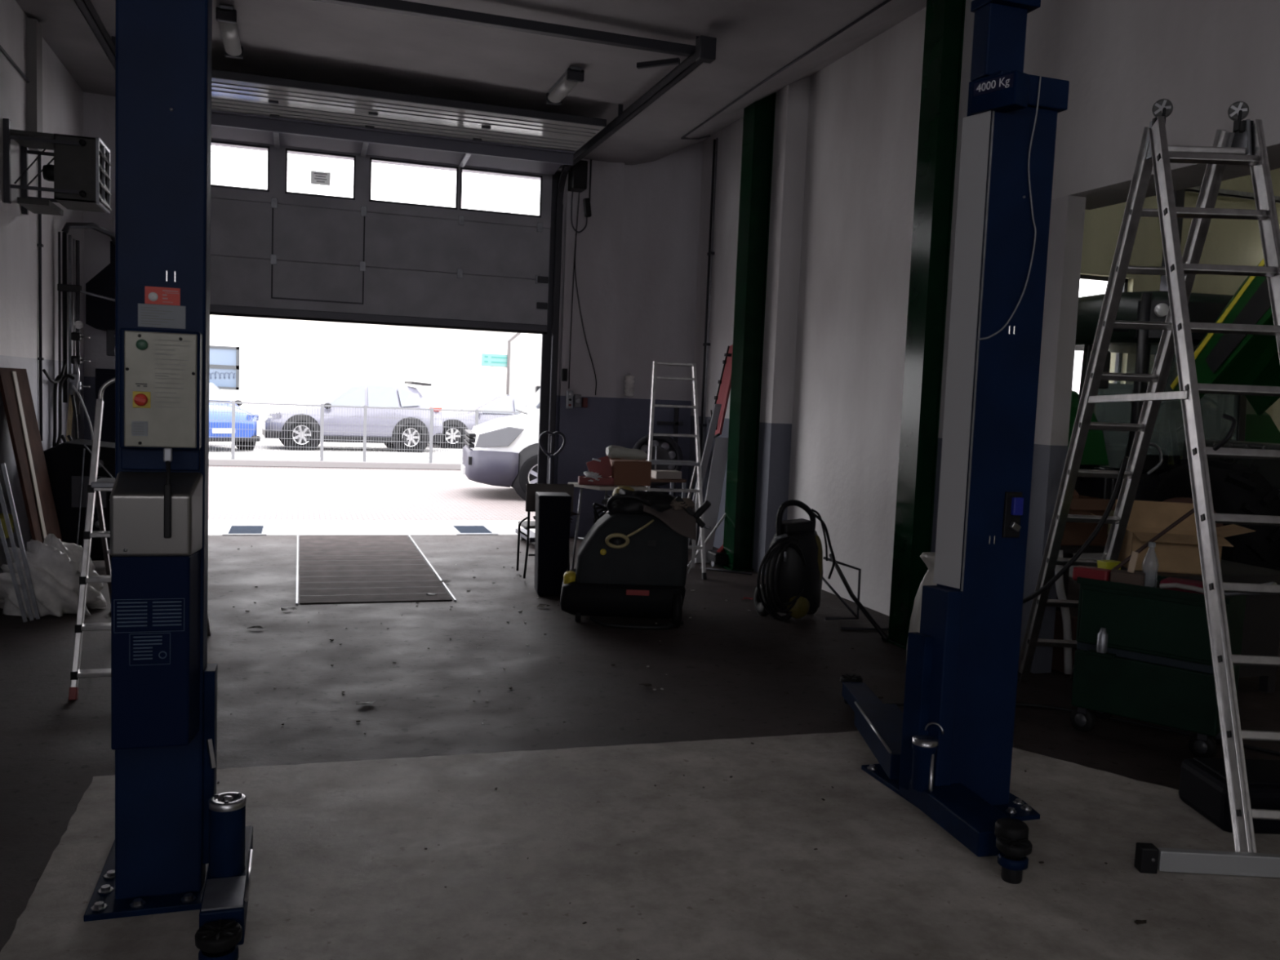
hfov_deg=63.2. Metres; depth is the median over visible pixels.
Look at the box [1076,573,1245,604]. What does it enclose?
tray
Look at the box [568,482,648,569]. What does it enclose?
table
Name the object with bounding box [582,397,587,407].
box
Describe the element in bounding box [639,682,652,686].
scrap
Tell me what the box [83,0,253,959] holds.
lift column
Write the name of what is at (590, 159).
cable
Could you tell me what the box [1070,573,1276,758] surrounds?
tool cart
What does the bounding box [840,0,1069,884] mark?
lift column
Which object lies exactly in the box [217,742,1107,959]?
crumbs
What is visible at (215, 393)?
parked car
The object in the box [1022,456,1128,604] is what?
strap
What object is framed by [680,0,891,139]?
conduit
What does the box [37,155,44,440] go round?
conduit
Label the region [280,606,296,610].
scrap
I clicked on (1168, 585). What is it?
paper roll
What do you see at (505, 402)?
parked car
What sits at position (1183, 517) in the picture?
rod
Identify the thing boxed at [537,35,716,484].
door track
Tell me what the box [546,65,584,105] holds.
ceiling lamp
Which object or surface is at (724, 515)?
pole
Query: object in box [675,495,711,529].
spray lance
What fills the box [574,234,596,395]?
cable
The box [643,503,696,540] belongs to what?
cloth
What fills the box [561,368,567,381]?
switch
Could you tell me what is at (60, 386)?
air hose
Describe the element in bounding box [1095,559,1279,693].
workbench
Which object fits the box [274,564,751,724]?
crumbs
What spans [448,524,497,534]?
drain
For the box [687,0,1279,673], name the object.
wall
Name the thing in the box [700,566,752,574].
rod
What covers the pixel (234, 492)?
ground
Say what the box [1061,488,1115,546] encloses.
cardboard box
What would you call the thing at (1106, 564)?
pack
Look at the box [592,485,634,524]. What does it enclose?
head
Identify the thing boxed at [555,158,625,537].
wall pier
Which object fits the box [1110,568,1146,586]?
box
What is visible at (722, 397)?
board
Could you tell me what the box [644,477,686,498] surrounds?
side table
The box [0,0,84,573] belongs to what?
wall
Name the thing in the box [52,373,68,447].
air hose
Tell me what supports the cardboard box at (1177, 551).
on the workbench
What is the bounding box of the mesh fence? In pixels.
[208,400,521,462]
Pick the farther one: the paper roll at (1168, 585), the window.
the window
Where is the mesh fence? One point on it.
(322, 409)
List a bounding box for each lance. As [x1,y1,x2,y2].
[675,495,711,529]
[829,553,888,641]
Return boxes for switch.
[133,393,147,405]
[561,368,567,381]
[565,390,573,408]
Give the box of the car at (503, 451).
[461,385,540,500]
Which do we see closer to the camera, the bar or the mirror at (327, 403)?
the bar
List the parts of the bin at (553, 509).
lid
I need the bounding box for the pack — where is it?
[1097,560,1120,569]
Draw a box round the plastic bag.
[0,533,106,617]
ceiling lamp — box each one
[215,4,243,59]
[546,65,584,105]
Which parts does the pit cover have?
edge rail, edge rail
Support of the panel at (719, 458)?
on the floor
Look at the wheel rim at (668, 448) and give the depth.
11.38 m
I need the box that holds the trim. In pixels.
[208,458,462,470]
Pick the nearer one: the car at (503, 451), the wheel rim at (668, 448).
the wheel rim at (668, 448)
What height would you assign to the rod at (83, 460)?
0.971 m
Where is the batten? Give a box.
[66,395,73,441]
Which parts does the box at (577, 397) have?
socket lid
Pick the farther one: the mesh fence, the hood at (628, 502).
the mesh fence
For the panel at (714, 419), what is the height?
1.562 m
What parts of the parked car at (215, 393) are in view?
licence plate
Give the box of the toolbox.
[577,455,613,485]
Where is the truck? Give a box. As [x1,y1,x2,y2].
[515,431,565,542]
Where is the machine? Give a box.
[1066,258,1279,570]
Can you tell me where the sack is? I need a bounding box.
[906,551,937,661]
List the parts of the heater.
rail, bracket arm, bracket arm, bracket arm, bracket arm, fan motor, casing, knob, knob, louvre frame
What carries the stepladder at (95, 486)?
on the floor
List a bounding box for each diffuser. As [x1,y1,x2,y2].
[218,22,241,56]
[547,75,578,102]
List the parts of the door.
wicket frame, rail, edge rail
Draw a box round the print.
[135,382,146,386]
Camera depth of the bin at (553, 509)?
8.18 m
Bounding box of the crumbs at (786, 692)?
[230,541,883,733]
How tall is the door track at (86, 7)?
4.175 m
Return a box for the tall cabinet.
[95,368,115,442]
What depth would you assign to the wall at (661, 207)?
11.88 m
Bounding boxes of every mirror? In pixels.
[235,400,242,405]
[324,402,331,408]
[534,385,540,393]
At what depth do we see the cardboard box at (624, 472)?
9.01 m
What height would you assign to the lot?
0.110 m
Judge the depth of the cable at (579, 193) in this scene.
11.44 m
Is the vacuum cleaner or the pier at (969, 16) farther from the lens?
the vacuum cleaner
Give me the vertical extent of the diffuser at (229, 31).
0.078 m
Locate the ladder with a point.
(1246, 144)
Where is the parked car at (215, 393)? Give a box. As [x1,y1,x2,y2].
[208,382,260,450]
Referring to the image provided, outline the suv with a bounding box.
[262,381,443,452]
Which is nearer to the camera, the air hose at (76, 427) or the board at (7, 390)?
the board at (7, 390)
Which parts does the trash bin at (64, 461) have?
vent panel, knob, knob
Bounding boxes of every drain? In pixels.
[222,524,268,535]
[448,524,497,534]
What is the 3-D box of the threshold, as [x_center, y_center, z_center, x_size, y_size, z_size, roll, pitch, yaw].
[-2.857,0.691,11.879,10.000,0.304,1.260,1,5,-18]
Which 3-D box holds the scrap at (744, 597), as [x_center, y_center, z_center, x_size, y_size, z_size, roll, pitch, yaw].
[0.864,0.957,8.401,0.102,0.016,0.049,1,5,-11]
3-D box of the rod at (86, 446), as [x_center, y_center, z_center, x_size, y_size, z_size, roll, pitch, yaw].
[-4.191,-0.048,8.214,0.372,0.458,0.014,1,5,-12]
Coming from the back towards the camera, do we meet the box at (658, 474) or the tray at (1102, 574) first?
the box at (658, 474)
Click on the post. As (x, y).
(1179, 195)
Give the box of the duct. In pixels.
[26,17,42,151]
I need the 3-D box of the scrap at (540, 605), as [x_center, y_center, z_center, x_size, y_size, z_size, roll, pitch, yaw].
[-0.728,0.940,7.774,0.075,0.019,0.092,5,5,33]
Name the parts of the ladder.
hinge plate, hinge plate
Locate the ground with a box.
[208,465,535,520]
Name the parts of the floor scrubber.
yellow knob, push handle, tank, label plate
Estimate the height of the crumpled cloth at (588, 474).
0.100 m
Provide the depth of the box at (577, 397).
11.51 m
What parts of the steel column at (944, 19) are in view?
plate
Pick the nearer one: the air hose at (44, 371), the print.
the print
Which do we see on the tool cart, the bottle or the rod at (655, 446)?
the bottle
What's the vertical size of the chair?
0.816 m
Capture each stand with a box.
[657,407,690,540]
[822,556,888,631]
[1055,545,1105,611]
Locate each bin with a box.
[43,439,115,565]
[534,492,571,595]
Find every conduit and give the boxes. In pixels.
[0,44,29,82]
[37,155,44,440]
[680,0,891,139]
[699,139,715,463]
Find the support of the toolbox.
on the table at (606, 488)
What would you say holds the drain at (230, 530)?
on the threshold
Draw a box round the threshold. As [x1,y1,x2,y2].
[208,520,534,535]
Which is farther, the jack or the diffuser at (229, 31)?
the jack
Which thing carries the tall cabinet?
on the floor
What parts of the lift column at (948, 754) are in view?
lift arm, carriage plate, release rod, hub handle, plate, lift arm, edge trim, post, post, pad stem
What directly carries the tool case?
on the floor
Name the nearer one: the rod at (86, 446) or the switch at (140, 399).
the switch at (140, 399)
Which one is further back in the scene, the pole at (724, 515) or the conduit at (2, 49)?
the pole at (724, 515)
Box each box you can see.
[573,394,581,407]
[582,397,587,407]
[609,457,651,485]
[650,470,681,479]
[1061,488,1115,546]
[1089,499,1255,574]
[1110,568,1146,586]
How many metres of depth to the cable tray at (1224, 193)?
14.03 m
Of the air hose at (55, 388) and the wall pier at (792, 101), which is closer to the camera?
the air hose at (55, 388)
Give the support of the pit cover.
on the floor
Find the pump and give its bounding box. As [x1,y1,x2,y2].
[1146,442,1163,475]
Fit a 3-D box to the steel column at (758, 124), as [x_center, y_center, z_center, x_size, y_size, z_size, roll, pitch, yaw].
[1.011,-1.393,9.807,0.240,4.500,0.330,1,5,-18]
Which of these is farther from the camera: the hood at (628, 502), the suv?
the suv
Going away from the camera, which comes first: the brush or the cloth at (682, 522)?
the brush
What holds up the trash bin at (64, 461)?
on the floor
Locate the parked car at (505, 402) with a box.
[428,394,531,448]
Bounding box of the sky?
[208,314,522,437]
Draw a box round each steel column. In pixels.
[717,92,776,571]
[881,0,965,649]
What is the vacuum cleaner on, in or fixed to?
on the floor
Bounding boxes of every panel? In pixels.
[688,404,721,545]
[694,437,728,563]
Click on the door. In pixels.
(276, 252)
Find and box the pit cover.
[295,534,456,604]
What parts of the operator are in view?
chain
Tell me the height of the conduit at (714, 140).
3.960 m
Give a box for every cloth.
[582,471,601,481]
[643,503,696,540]
[1159,577,1204,594]
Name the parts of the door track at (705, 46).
vertical rail, horizontal rail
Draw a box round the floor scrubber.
[560,488,693,629]
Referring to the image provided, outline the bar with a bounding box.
[636,57,679,68]
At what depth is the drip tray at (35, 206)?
7.51 m
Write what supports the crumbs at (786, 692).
on the floor
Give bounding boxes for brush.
[1127,551,1138,573]
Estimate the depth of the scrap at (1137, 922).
3.28 m
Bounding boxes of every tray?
[17,197,63,215]
[577,475,613,485]
[1072,565,1111,581]
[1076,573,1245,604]
[1185,186,1279,203]
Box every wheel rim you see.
[632,434,683,485]
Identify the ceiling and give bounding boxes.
[15,0,926,164]
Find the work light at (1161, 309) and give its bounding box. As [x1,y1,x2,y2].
[1154,302,1168,316]
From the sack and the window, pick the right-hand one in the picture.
the window
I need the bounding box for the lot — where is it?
[208,436,462,462]
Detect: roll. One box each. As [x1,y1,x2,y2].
[605,444,647,460]
[1159,582,1204,593]
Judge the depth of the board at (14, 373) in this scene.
7.36 m
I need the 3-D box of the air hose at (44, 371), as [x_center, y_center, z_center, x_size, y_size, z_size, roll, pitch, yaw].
[-4.871,-0.909,8.656,0.031,0.212,0.462,2,5,-9]
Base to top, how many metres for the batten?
0.622 m
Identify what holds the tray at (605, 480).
on the toolbox
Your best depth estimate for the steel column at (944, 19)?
6.86 m
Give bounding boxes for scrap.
[247,626,263,628]
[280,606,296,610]
[439,580,451,583]
[537,603,550,608]
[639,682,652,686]
[741,596,752,599]
[1133,920,1146,924]
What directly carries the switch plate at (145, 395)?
attached to the lift column at (179, 845)
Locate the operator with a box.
[557,160,591,232]
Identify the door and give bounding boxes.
[209,69,606,334]
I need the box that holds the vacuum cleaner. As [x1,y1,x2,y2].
[754,499,835,621]
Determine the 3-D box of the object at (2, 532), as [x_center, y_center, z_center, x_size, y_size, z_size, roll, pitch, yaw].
[-3.971,0.452,6.523,0.222,0.905,0.017,0,5,-27]
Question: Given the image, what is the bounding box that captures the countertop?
[1095,559,1279,584]
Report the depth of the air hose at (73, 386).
8.85 m
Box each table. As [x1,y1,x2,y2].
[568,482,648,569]
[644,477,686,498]
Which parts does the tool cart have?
drawer, push handle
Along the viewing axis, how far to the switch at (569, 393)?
11.48 m
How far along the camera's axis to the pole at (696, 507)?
9.73 m
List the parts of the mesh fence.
panel, post, panel, post, post, panel, post, post, panel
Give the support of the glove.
on the cloth at (682, 522)
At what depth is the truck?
10.56 m
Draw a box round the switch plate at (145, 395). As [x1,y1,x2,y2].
[133,391,150,408]
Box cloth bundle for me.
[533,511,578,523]
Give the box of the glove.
[670,497,694,510]
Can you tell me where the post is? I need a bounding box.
[1153,189,1185,402]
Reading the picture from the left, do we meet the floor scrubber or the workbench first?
the floor scrubber
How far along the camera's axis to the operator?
11.15 m
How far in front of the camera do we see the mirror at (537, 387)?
17.40 m
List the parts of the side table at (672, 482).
leg, leg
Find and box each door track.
[74,0,115,69]
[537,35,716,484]
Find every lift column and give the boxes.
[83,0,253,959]
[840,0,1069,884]
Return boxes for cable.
[568,192,579,388]
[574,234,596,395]
[589,159,591,199]
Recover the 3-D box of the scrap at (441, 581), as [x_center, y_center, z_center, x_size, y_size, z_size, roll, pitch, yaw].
[-1.611,0.839,8.586,0.100,0.019,0.074,1,5,-18]
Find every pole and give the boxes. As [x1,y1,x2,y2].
[687,512,725,567]
[690,484,698,568]
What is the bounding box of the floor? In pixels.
[0,534,1279,959]
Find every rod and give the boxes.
[76,448,84,545]
[84,444,113,477]
[654,445,657,470]
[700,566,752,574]
[1111,507,1194,569]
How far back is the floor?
4.16 m
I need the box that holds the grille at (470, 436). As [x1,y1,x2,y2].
[463,429,475,448]
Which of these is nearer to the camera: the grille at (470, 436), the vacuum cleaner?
the vacuum cleaner
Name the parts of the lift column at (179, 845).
plate, motor, control panel, post, lever, release rod, pad stem, lift arm, release rod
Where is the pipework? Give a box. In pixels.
[57,222,115,443]
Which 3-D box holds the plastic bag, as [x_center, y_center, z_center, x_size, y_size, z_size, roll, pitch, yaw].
[-3.984,0.620,6.972,0.728,0.519,0.587,1,5,-18]
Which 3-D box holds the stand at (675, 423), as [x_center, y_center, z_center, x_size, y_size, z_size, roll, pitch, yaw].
[0.353,-0.070,11.754,0.400,1.500,0.350,1,5,-18]
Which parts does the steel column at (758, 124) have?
plate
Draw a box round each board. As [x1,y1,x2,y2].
[0,367,62,543]
[11,371,46,540]
[708,344,733,437]
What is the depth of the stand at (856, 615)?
7.76 m
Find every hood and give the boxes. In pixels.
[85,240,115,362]
[601,488,675,515]
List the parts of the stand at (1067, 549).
leg, leg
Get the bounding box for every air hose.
[42,359,66,383]
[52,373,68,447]
[55,373,75,445]
[71,395,78,439]
[72,385,93,439]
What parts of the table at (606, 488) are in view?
leg, leg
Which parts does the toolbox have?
lid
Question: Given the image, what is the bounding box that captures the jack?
[706,544,726,566]
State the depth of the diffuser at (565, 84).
8.55 m
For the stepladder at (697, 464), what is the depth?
9.34 m
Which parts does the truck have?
release lever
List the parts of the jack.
frame, lift arm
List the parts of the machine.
cab post, seat, driver seat, cab post, cab post, cab post, cab post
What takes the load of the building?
on the lot
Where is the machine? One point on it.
(1238, 486)
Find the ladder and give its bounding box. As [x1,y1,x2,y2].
[1017,98,1279,877]
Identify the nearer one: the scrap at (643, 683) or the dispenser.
the scrap at (643, 683)
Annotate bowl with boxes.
[68,373,79,383]
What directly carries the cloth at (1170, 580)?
on the tool cart
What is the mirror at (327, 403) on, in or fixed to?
attached to the suv
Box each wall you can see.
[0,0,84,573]
[83,92,1279,534]
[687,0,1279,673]
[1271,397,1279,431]
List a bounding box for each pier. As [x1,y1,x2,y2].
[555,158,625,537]
[752,76,809,574]
[930,0,974,551]
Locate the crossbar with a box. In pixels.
[312,0,695,57]
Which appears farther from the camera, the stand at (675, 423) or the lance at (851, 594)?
the stand at (675, 423)
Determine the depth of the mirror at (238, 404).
23.29 m
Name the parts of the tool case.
lid panel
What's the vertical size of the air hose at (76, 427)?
0.523 m
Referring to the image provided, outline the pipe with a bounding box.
[1054,550,1072,674]
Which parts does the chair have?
leg, seat, leg, backrest, leg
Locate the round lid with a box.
[1161,497,1223,527]
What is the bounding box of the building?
[520,333,542,397]
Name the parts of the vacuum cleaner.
handle, yellow panel, yellow panel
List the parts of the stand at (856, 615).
tube frame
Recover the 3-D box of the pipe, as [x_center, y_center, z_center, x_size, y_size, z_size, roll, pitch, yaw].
[2.578,0.805,6.330,0.178,0.765,0.059,1,5,-18]
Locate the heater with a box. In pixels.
[2,118,111,215]
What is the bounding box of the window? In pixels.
[1080,274,1128,404]
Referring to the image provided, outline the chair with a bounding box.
[515,483,573,578]
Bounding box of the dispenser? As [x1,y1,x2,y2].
[623,373,635,396]
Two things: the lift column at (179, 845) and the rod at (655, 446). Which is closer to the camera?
the lift column at (179, 845)
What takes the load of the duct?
attached to the wall at (62, 96)
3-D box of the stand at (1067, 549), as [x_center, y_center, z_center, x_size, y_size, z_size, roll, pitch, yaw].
[2.796,0.787,6.918,0.450,0.760,0.470,1,5,-18]
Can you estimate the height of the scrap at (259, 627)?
0.016 m
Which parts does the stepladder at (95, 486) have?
hand rail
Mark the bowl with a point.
(77, 380)
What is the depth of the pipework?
8.91 m
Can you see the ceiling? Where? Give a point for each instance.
(302, 40)
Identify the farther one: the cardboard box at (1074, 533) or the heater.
the heater
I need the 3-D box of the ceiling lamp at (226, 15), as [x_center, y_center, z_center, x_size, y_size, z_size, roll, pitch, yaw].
[-3.051,-3.327,7.744,0.136,0.110,0.900,1,5,-18]
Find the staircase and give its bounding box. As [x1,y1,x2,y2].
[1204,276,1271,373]
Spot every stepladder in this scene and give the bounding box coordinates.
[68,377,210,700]
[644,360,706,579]
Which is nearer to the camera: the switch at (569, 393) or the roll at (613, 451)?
the roll at (613, 451)
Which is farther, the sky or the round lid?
the sky
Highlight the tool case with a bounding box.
[1178,757,1279,834]

